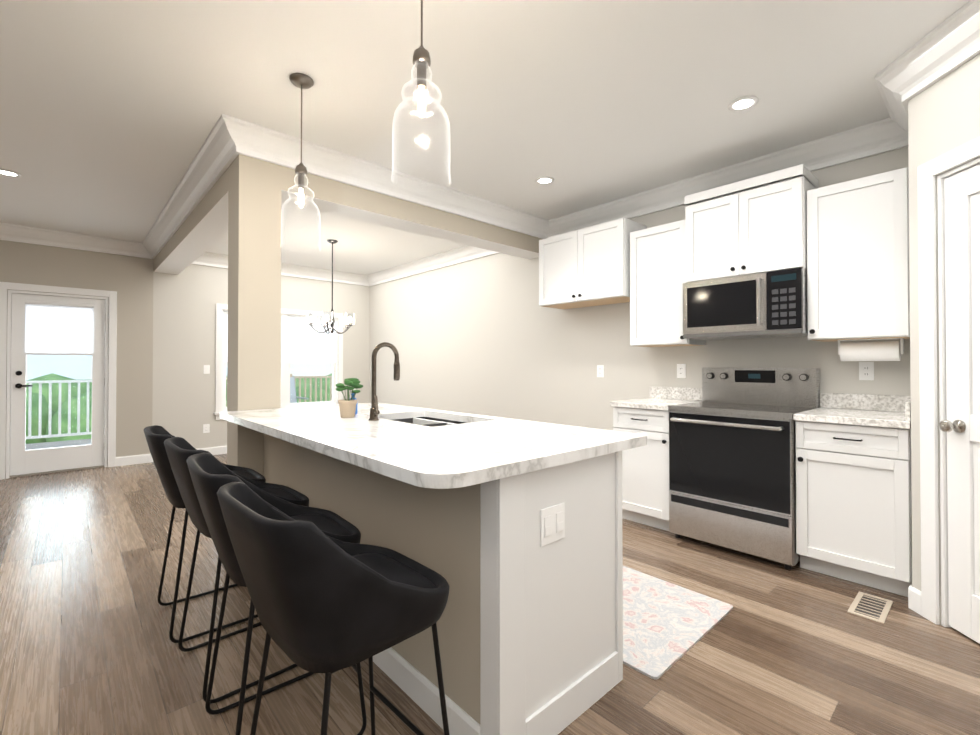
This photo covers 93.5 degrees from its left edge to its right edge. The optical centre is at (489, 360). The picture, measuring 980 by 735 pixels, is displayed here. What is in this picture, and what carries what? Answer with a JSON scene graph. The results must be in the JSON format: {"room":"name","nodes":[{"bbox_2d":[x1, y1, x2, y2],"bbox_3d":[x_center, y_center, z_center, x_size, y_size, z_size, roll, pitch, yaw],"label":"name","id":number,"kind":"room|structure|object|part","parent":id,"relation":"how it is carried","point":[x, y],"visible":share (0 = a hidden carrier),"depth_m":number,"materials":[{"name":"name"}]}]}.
{"room":"kitchen","nodes":[
{"label":"kitchen","id":0,"kind":"room"},
{"bbox_2d":[0,240,369,478],"bbox_3d":[-5.253,-0.093,5.073,8.820,2.740,0.150,1,-1,-43],"label":"wall","id":1,"kind":"structure","parent":0,"point":[166,337],"depth_m":5.96,"materials":[{"name":"beige paint"}]},
{"bbox_2d":[0,282,116,479],"bbox_3d":[-4.963,0.217,5.323,1.000,2.125,0.166,1,-1,-43],"label":"patio door","id":2,"kind":"structure","parent":1,"relation":"in","point":[17,459],"depth_m":5.24,"materials":[{"name":"white"}]},
{"bbox_2d":[15,300,93,449],"bbox_3d":[-4.961,0.165,5.268,0.649,1.664,0.083,1,-1,-43],"label":"patio door","id":3,"kind":"structure","parent":2,"relation":"attached to","point":[57,328],"depth_m":5.29,"materials":[{"name":"clear glass"}]},
{"bbox_3d":[-5.141,0.208,5.086,0.138,0.194,0.059,1,-1,-43],"label":"handle","id":4,"kind":"part","parent":3,"relation":"part of","materials":[{"name":"black metal"}]},
{"bbox_3d":[-4.960,0.195,5.320,0.556,1.606,0.006,1,-1,-43],"label":"glass","id":5,"kind":"part","parent":3,"relation":"part of","materials":[{"name":"clear glass"}]},
{"bbox_2d":[25,300,93,354],"bbox_3d":[-4.932,-0.366,5.295,0.576,0.601,0.036,1,-1,-43],"label":"shade","id":6,"kind":"object","parent":3,"relation":"attached to","point":[51,328],"depth_m":5.29,"materials":[{"name":"white fabric"}]},
{"bbox_2d":[0,222,143,257],"bbox_3d":[-6.216,-1.392,4.017,5.355,0.163,0.123,1,-1,-43],"label":"crown molding","id":7,"kind":"structure","parent":1,"relation":"attached to","point":[8,232],"depth_m":5.28,"materials":[{"name":"white wood"}]},
{"bbox_2d":[116,446,226,465],"bbox_3d":[-3.311,1.238,6.728,3.345,0.110,0.015,1,-1,-43],"label":"baseboard","id":8,"kind":"structure","parent":1,"relation":"attached to","point":[143,458],"depth_m":5.78,"materials":[{"name":"white wood"}]},
{"bbox_2d":[203,424,209,432],"bbox_3d":[-3.843,0.919,6.248,0.075,0.118,0.008,1,-1,-43],"label":"electrical outlet","id":9,"kind":"object","parent":1,"relation":"attached to","point":[206,428],"visible":1,"depth_m":6.25,"materials":[{"name":"white plastic"}]},
{"bbox_2d":[204,365,209,373],"bbox_3d":[-3.842,0.119,6.255,0.075,0.118,0.010,1,-1,-43],"label":"light switch","id":10,"kind":"object","parent":1,"relation":"attached to","point":[206,369],"visible":1,"depth_m":6.25,"materials":[{"name":"white plastic"}]},
{"bbox_2d":[214,303,342,419],"bbox_3d":[-3.127,0.021,6.986,1.870,1.600,0.198,1,-1,-43],"label":"dining room window","id":11,"kind":"structure","parent":1,"relation":"in","point":[302,341],"depth_m":7.10,"materials":[{"name":"white"}]},
{"bbox_3d":[-3.157,0.006,7.018,1.620,1.360,0.005,1,-1,-43],"label":"glass","id":12,"kind":"part","parent":11,"relation":"part of","materials":[{"name":"clear glass"}]},
{"bbox_2d":[223,312,336,363],"bbox_3d":[-3.114,-0.319,6.975,1.636,0.720,0.036,1,-1,-43],"label":"shade","id":13,"kind":"object","parent":11,"relation":"attached to","point":[300,343],"depth_m":7.15,"materials":[{"name":"white fabric"}]},
{"bbox_2d":[196,252,367,285],"bbox_3d":[-3.037,-1.364,6.931,2.460,0.163,0.123,1,-1,-43],"label":"crown molding","id":14,"kind":"structure","parent":1,"relation":"attached to","point":[209,259],"depth_m":7.11,"materials":[{"name":"white wood"}]},
{"bbox_2d":[0,0,969,274],"bbox_3d":[-2.331,-1.553,1.899,8.820,0.120,8.800,1,-1,-43],"label":"ceiling","id":15,"kind":"structure","parent":0,"point":[112,112],"depth_m":2.55,"materials":[{"name":"white paint"}]},
{"bbox_2d":[0,169,21,176],"bbox_3d":[-3.785,-1.472,3.618,0.155,0.009,0.155,0,-1,8],"label":"recessed light","id":16,"kind":"object","parent":15,"relation":"in","point":[5,172],"depth_m":3.63,"materials":[{"name":"white plastic"}]},
{"bbox_2d":[153,167,228,274],"bbox_3d":[-2.935,-1.304,4.591,0.260,0.326,3.710,1,-1,-43],"label":"beam","id":17,"kind":"structure","parent":15,"relation":"attached to","point":[201,230],"depth_m":4.22,"materials":[{"name":"beige paint"}]},
{"bbox_2d":[140,114,247,258],"bbox_3d":[-2.903,-1.389,4.273,0.124,0.163,3.964,1,-1,-43],"label":"crown molding","id":18,"kind":"structure","parent":17,"relation":"attached to","point":[228,138],"depth_m":3.49,"materials":[{"name":"white"}]},
{"bbox_2d":[280,73,320,252],"bbox_3d":[-0.998,-1.040,2.438,0.200,0.894,0.200,1,-1,-43],"label":"pendant light","id":19,"kind":"object","parent":15,"relation":"hanging from","point":[301,81],"visible":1,"depth_m":2.42,"materials":[{"name":"clear glass"}]},
{"bbox_3d":[-0.998,-0.793,2.435,0.200,0.400,0.200,1,-1,-43],"label":"lamp shade","id":20,"kind":"part","parent":19,"relation":"part of","materials":[{"name":"clear glass"}]},
{"bbox_3d":[-0.998,-1.198,2.439,0.120,0.579,0.120,1,-1,-43],"label":"stem","id":21,"kind":"part","parent":19,"relation":"part of","materials":[{"name":"silver metal"}]},
{"bbox_3d":[-0.998,-0.858,2.436,0.025,0.100,0.024,1,-1,-43],"label":"bulb","id":22,"kind":"part","parent":19,"relation":"part of","materials":[{"name":"white glass"}]},
{"bbox_2d":[306,239,354,333],"bbox_3d":[-1.929,-0.892,5.614,0.572,1.129,0.550,1,-1,-43],"label":"chandelier","id":23,"kind":"object","parent":15,"relation":"hanging from","point":[347,321],"visible":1,"depth_m":5.55,"materials":[{"name":"glass"}]},
{"bbox_2d":[229,154,541,258],"bbox_3d":[-0.579,-1.310,4.059,3.015,0.326,0.260,1,-1,-43],"label":"beam","id":24,"kind":"structure","parent":15,"relation":"attached to","point":[333,197],"depth_m":3.68,"materials":[{"name":"beige paint"}]},
{"bbox_2d":[240,122,551,238],"bbox_3d":[-0.443,-1.393,3.923,3.000,0.163,0.123,1,-1,-43],"label":"crown molding","id":25,"kind":"structure","parent":24,"relation":"attached to","point":[265,144],"depth_m":3.54,"materials":[{"name":"white"}]},
{"bbox_2d":[391,0,450,189],"bbox_3d":[-0.229,-1.049,1.548,0.200,0.894,0.200,1,-1,-43],"label":"pendant light","id":26,"kind":"object","parent":15,"relation":"hanging from","point":[421,60],"visible":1,"depth_m":1.53,"materials":[{"name":"clear glass"}]},
{"bbox_3d":[-0.229,-0.802,1.546,0.200,0.400,0.200,1,-1,-43],"label":"lamp shade","id":27,"kind":"part","parent":26,"relation":"part of","materials":[{"name":"clear glass"}]},
{"bbox_3d":[-0.229,-0.867,1.546,0.025,0.100,0.024,1,-1,-43],"label":"bulb","id":28,"kind":"part","parent":26,"relation":"part of","materials":[{"name":"white glass"}]},
{"bbox_3d":[-0.229,-1.206,1.549,0.120,0.579,0.120,1,-1,-43],"label":"stem","id":29,"kind":"part","parent":26,"relation":"part of","materials":[{"name":"silver metal"}]},
{"bbox_2d":[535,176,553,184],"bbox_3d":[0.447,-1.471,3.766,0.155,0.009,0.155,0,-1,41],"label":"recessed light","id":30,"kind":"object","parent":15,"relation":"in","point":[545,180],"depth_m":3.76,"materials":[{"name":"white plastic"}]},
{"bbox_2d":[728,96,758,111],"bbox_3d":[1.461,-1.481,2.661,0.155,0.009,0.155,0,-1,38],"label":"recessed light","id":31,"kind":"object","parent":15,"relation":"in","point":[744,103],"depth_m":2.66,"materials":[{"name":"white plastic"}]},
{"bbox_2d":[0,454,979,734],"bbox_3d":[-2.331,1.307,1.871,8.820,0.120,8.800,1,-1,-43],"label":"floor","id":32,"kind":"structure","parent":0,"point":[88,646],"depth_m":1.97,"materials":[{"name":"brown wood"}]},
{"bbox_2d":[121,462,151,467],"bbox_3d":[-4.339,1.280,5.661,0.300,0.004,0.110,1,-1,-43],"label":"floor vent","id":33,"kind":"object","parent":32,"relation":"in","point":[136,465],"visible":0.98,"depth_m":5.64,"materials":[{"name":"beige metal"}]},
{"bbox_2d":[143,425,265,642],"bbox_3d":[-1.410,0.787,2.287,0.487,0.924,0.459,0,-1,-42],"label":"stool","id":34,"kind":"object","parent":32,"relation":"on","point":[156,436],"visible":0.48,"depth_m":2.08,"materials":[{"name":"leather"}]},
{"bbox_3d":[-1.410,0.496,2.290,0.487,0.342,0.459,0,-1,-42],"label":"seat","id":35,"kind":"part","parent":34,"relation":"part of","materials":[{"name":"leather"}]},
{"bbox_3d":[-1.388,0.960,2.305,0.404,0.580,0.434,0,-1,-42],"label":"frame","id":36,"kind":"part","parent":34,"relation":"part of","materials":[{"name":"black metal"}]},
{"bbox_2d":[164,437,308,703],"bbox_3d":[-1.049,0.784,1.924,0.487,0.924,0.459,1,-1,-44],"label":"stool","id":37,"kind":"object","parent":32,"relation":"on","point":[180,450],"visible":0.44,"depth_m":1.78,"materials":[{"name":"leather"}]},
{"bbox_3d":[-1.049,0.493,1.927,0.487,0.342,0.459,1,-1,-44],"label":"seat","id":38,"kind":"part","parent":37,"relation":"part of","materials":[{"name":"leather"}]},
{"bbox_3d":[-1.028,0.956,1.942,0.404,0.580,0.434,1,-1,-44],"label":"frame","id":39,"kind":"part","parent":37,"relation":"part of","materials":[{"name":"black metal"}]},
{"bbox_2d":[227,179,280,475],"bbox_3d":[-1.594,0.051,3.115,0.260,2.415,0.260,1,-1,-43],"label":"column","id":40,"kind":"structure","parent":32,"relation":"on","point":[254,301],"depth_m":3.02,"materials":[{"name":"beige paint"}]},
{"bbox_2d":[187,452,366,734],"bbox_3d":[-0.721,0.780,1.551,0.487,0.924,0.459,0,-1,-40],"label":"stool","id":41,"kind":"object","parent":32,"relation":"on","point":[211,474],"visible":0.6,"depth_m":1.52,"materials":[{"name":"leather"}]},
{"bbox_3d":[-0.721,0.489,1.553,0.487,0.342,0.459,0,-1,-40],"label":"seat","id":42,"kind":"part","parent":41,"relation":"part of","materials":[{"name":"leather"}]},
{"bbox_3d":[-0.698,0.953,1.568,0.404,0.580,0.434,0,-1,-40],"label":"frame","id":43,"kind":"part","parent":41,"relation":"part of","materials":[{"name":"black metal"}]},
{"bbox_2d":[217,482,449,734],"bbox_3d":[-0.388,0.777,1.173,0.487,0.924,0.459,1,-1,-45],"label":"stool","id":44,"kind":"object","parent":32,"relation":"on","point":[328,606],"visible":1,"depth_m":0.98,"materials":[{"name":"leather"}]},
{"bbox_3d":[-0.367,0.949,1.192,0.404,0.580,0.434,1,-1,-45],"label":"frame","id":45,"kind":"part","parent":44,"relation":"part of","materials":[{"name":"black metal"}]},
{"bbox_2d":[264,434,622,734],"bbox_3d":[-0.481,0.801,2.416,0.684,0.902,2.254,1,-1,-43],"label":"kitchen island","id":46,"kind":"object","parent":32,"relation":"on","point":[509,530],"depth_m":1.57,"materials":[{"name":"paint"}]},
{"bbox_2d":[220,402,646,493],"bbox_3d":[-0.508,0.331,2.378,1.080,0.037,2.281,1,-1,-43],"label":"island countertop","id":47,"kind":"structure","parent":46,"relation":"on","point":[479,450],"depth_m":1.77,"materials":[{"name":"white stone"}]},
{"bbox_2d":[336,378,362,417],"bbox_3d":[-0.772,0.204,2.567,0.155,0.217,0.179,1,-1,-43],"label":"plant","id":48,"kind":"object","parent":47,"relation":"on","point":[348,407],"depth_m":2.53,"materials":[{"name":"green plant"}]},
{"bbox_2d":[350,389,357,413],"bbox_3d":[-0.803,0.240,2.709,0.050,0.148,0.055,1,-1,-43],"label":"soap bottle","id":49,"kind":"object","parent":47,"relation":"on","point":[356,412],"depth_m":2.70,"materials":[{"name":"blue plastic"}]},
{"bbox_2d":[364,342,399,421],"bbox_3d":[-0.546,0.106,2.435,0.181,0.411,0.092,1,-1,-43],"label":"faucet","id":50,"kind":"object","parent":47,"relation":"on","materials":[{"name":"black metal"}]},
{"bbox_2d":[400,414,467,425],"bbox_3d":[-0.341,0.447,2.536,0.436,0.217,0.676,1,-1,-43],"label":"sink","id":51,"kind":"object","parent":47,"relation":"in","point":[428,419],"depth_m":2.80,"materials":[{"name":"silver metal"}]},
{"bbox_2d":[613,408,669,530],"bbox_3d":[1.360,0.813,3.690,0.621,0.902,0.473,1,-1,-43],"label":"base cabinet","id":52,"kind":"object","parent":32,"relation":"on","point":[645,469],"depth_m":3.46,"materials":[{"name":"white wood"}]},
{"bbox_2d":[611,396,701,411],"bbox_3d":[1.349,0.343,3.692,0.642,0.038,0.484,1,-1,-43],"label":"countertop","id":53,"kind":"structure","parent":52,"relation":"on","point":[656,405],"depth_m":3.56,"materials":[{"name":"white stone"}]},
{"bbox_2d":[623,566,732,679],"bbox_3d":[0.444,1.248,2.604,0.800,0.010,1.470,1,-1,-43],"label":"rug","id":54,"kind":"object","parent":32,"relation":"on","point":[667,625],"visible":0.38,"depth_m":2.21,"materials":[{"name":"white fabric"}]},
{"bbox_2d":[668,367,819,569],"bbox_3d":[1.741,0.654,3.199,0.725,1.210,0.761,1,-1,-43],"label":"range","id":55,"kind":"object","parent":32,"relation":"on","point":[732,462],"visible":0.96,"depth_m":3.03,"materials":[{"name":"silver metal"}]},
{"bbox_2d":[795,420,911,596],"bbox_3d":[2.212,0.804,2.761,0.621,0.902,0.511,1,-1,-43],"label":"base cabinet","id":56,"kind":"object","parent":32,"relation":"on","point":[854,496],"depth_m":2.54,"materials":[{"name":"white wood"}]},
{"bbox_2d":[793,408,910,427],"bbox_3d":[2.204,0.334,2.758,0.642,0.038,0.514,1,-1,-43],"label":"countertop","id":57,"kind":"structure","parent":56,"relation":"on","point":[868,417],"depth_m":2.63,"materials":[{"name":"white stone"}]},
{"bbox_2d":[847,591,892,623],"bbox_3d":[1.933,1.248,2.341,0.300,0.004,0.140,1,-1,-43],"label":"floor vent","id":58,"kind":"object","parent":32,"relation":"in","point":[871,607],"visible":1,"depth_m":2.33,"materials":[{"name":"beige metal"}]},
{"bbox_2d":[369,147,910,430],"bbox_3d":[0.916,-0.096,4.759,0.150,2.740,8.650,1,-1,-43],"label":"wall","id":59,"kind":"structure","parent":0,"point":[488,335],"depth_m":5.11,"materials":[{"name":"grey paint"}]},
{"bbox_2d":[364,245,498,285],"bbox_3d":[-0.854,-1.368,6.500,0.124,0.163,3.710,1,-1,-43],"label":"crown molding","id":60,"kind":"structure","parent":59,"relation":"attached to","point":[465,253],"depth_m":6.48,"materials":[{"name":"white wood"}]},
{"bbox_2d":[539,218,642,308],"bbox_3d":[0.941,-0.870,4.341,0.381,0.660,0.950,1,-1,-43],"label":"upper cabinet","id":61,"kind":"object","parent":59,"relation":"attached to","point":[585,267],"depth_m":4.17,"materials":[{"name":"white wood"}]},
{"bbox_2d":[597,365,603,376],"bbox_3d":[1.070,0.102,4.471,0.008,0.118,0.075,1,-1,-43],"label":"outlet","id":62,"kind":"object","parent":59,"relation":"attached to","point":[600,370],"visible":1,"depth_m":4.47,"materials":[{"name":"white plastic"}]},
{"bbox_2d":[627,221,705,346],"bbox_3d":[1.461,-0.605,3.808,0.331,0.961,0.495,1,-1,-43],"label":"upper cabinet","id":63,"kind":"object","parent":59,"relation":"attached to","point":[653,252],"depth_m":3.73,"materials":[{"name":"white wood"}]},
{"bbox_2d":[677,364,685,377],"bbox_3d":[1.610,0.086,3.881,0.008,0.118,0.075,1,-1,-43],"label":"outlet","id":64,"kind":"object","parent":59,"relation":"attached to","point":[681,370],"visible":1,"depth_m":3.88,"materials":[{"name":"white plastic"}]},
{"bbox_2d":[679,180,742,271],"bbox_3d":[1.755,-0.915,3.423,0.422,0.656,0.471,1,-1,-43],"label":"upper cabinet","id":65,"kind":"object","parent":59,"relation":"attached to","point":[711,231],"depth_m":3.34,"materials":[{"name":"white wood"}]},
{"bbox_2d":[675,256,774,339],"bbox_3d":[1.766,-0.410,3.367,0.476,0.481,0.561,1,-1,-43],"label":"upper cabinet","id":66,"kind":"object","parent":59,"relation":"attached to","point":[716,301],"depth_m":3.25,"materials":[{"name":"silver metal"}]},
{"bbox_2d":[683,267,807,339],"bbox_3d":[1.833,-0.377,3.293,0.476,0.415,0.761,1,-1,-43],"label":"microwave","id":67,"kind":"object","parent":66,"relation":"in","point":[766,303],"depth_m":3.13,"materials":[{"name":"silver metal"}]},
{"bbox_2d":[548,108,907,236],"bbox_3d":[1.626,-1.394,3.794,0.124,0.163,2.810,1,-1,-43],"label":"crown molding","id":68,"kind":"structure","parent":59,"relation":"attached to","point":[889,134],"depth_m":3.37,"materials":[{"name":"white"}]},
{"bbox_2d":[649,388,910,411],"bbox_3d":[2.011,0.271,3.430,0.020,0.100,1.765,1,-1,-43],"label":"backsplash","id":69,"kind":"structure","parent":59,"relation":"attached to","point":[827,400],"depth_m":3.06,"materials":[{"name":"grey stone"}]},
{"bbox_2d":[743,164,817,259],"bbox_3d":[2.001,-0.918,3.155,0.422,0.656,0.321,1,-1,-43],"label":"upper cabinet","id":70,"kind":"object","parent":59,"relation":"attached to","point":[794,251],"depth_m":3.04,"materials":[{"name":"white wood"}]},
{"bbox_2d":[767,252,806,337],"bbox_3d":[2.042,-0.413,3.104,0.425,0.481,0.199,1,-1,-43],"label":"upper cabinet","id":71,"kind":"object","parent":59,"relation":"attached to","point":[786,275],"depth_m":2.96,"materials":[{"name":"black plastic"}]},
{"bbox_2d":[807,167,909,343],"bbox_3d":[2.311,-0.614,2.882,0.331,0.961,0.491,1,-1,-43],"label":"upper cabinet","id":72,"kind":"object","parent":59,"relation":"attached to","point":[858,268],"depth_m":2.76,"materials":[{"name":"white wood"}]},
{"bbox_2d":[859,362,873,379],"bbox_3d":[2.435,0.067,2.982,0.008,0.118,0.075,1,-1,-43],"label":"outlet","id":73,"kind":"object","parent":59,"relation":"attached to","point":[866,370],"visible":1,"depth_m":2.98,"materials":[{"name":"white plastic"}]},
{"bbox_2d":[908,53,979,624],"bbox_3d":[2.564,-0.125,1.671,1.593,2.740,1.570,1,-1,-43],"label":"wall","id":74,"kind":"structure","parent":0,"point":[943,115],"depth_m":2.25,"materials":[{"name":"grey paint"}]},
{"bbox_2d":[903,400,910,419],"bbox_3d":[2.371,0.263,2.577,0.602,0.100,0.020,1,-1,-43],"label":"backsplash","id":75,"kind":"structure","parent":74,"relation":"attached to","point":[906,403],"depth_m":2.38,"materials":[{"name":"grey stone"}]},
{"bbox_2d":[917,137,979,643],"bbox_3d":[2.161,0.141,1.808,0.136,2.210,0.920,0,-1,2],"label":"pantry door","id":76,"kind":"structure","parent":74,"relation":"in","point":[958,199],"depth_m":2.14,"materials":[{"name":"white wood"}]},
{"bbox_2d":[939,420,965,432],"bbox_3d":[2.100,0.299,2.101,0.078,0.059,0.060,0,-1,2],"label":"door knob","id":77,"kind":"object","parent":76,"relation":"attached to","point":[958,426],"depth_m":2.09,"materials":[{"name":"silver metal"}]},
{"label":"outside","id":78,"kind":"structure","parent":0,"visible":0},
{"bbox_2d":[26,355,227,379],"bbox_3d":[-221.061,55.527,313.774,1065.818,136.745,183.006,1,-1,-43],"label":"sky","id":79,"kind":"structure","parent":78,"point":[57,364],"depth_m":231.70,"materials":[{"name":"white"}]},
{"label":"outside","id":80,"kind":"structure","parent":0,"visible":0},
{"bbox_2d":[26,378,318,387],"bbox_3d":[-137.712,8.771,150.005,300.000,0.200,392.648,1,-1,-43],"label":"lawn","id":81,"kind":"structure","parent":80,"point":[297,382],"depth_m":216.81,"materials":[{"name":"green plant"}]},
{"bbox_2d":[25,439,90,449],"bbox_3d":[-5.515,4.305,6.930,8.500,5.980,3.000,1,-1,-43],"label":"deck","id":82,"kind":"object","parent":81,"relation":"on","point":[51,445],"depth_m":7.25,"materials":[{"name":"beige wood"}]},
{"bbox_2d":[26,380,91,438],"bbox_3d":[-7.969,0.783,6.681,4.500,1.060,0.100,1,-1,-43],"label":"railing","id":83,"kind":"object","parent":82,"relation":"on","point":[87,432],"depth_m":7.52,"materials":[{"name":"white wood"}]},
{"bbox_2d":[226,374,331,402],"bbox_3d":[-4.836,0.810,9.553,4.000,1.060,0.100,1,-1,-43],"label":"railing","id":84,"kind":"object","parent":82,"relation":"on","point":[315,377],"depth_m":10.37,"materials":[{"name":"beige wood"}]},
{"bbox_2d":[290,376,308,402],"bbox_3d":[-3.735,0.801,8.426,0.568,1.032,0.777,1,-1,-43],"label":"patio chair","id":85,"kind":"object","parent":82,"relation":"on","point":[293,392],"depth_m":8.77,"materials":[{"name":"grey"}]},
{"bbox_2d":[26,373,331,443],"bbox_3d":[-26.723,5.275,31.436,129.846,8.886,19.476,1,-1,-43],"label":"trees","id":86,"kind":"object","parent":81,"relation":"on","point":[64,409],"depth_m":31.44,"materials":[{"name":"green plant"}]}
]}

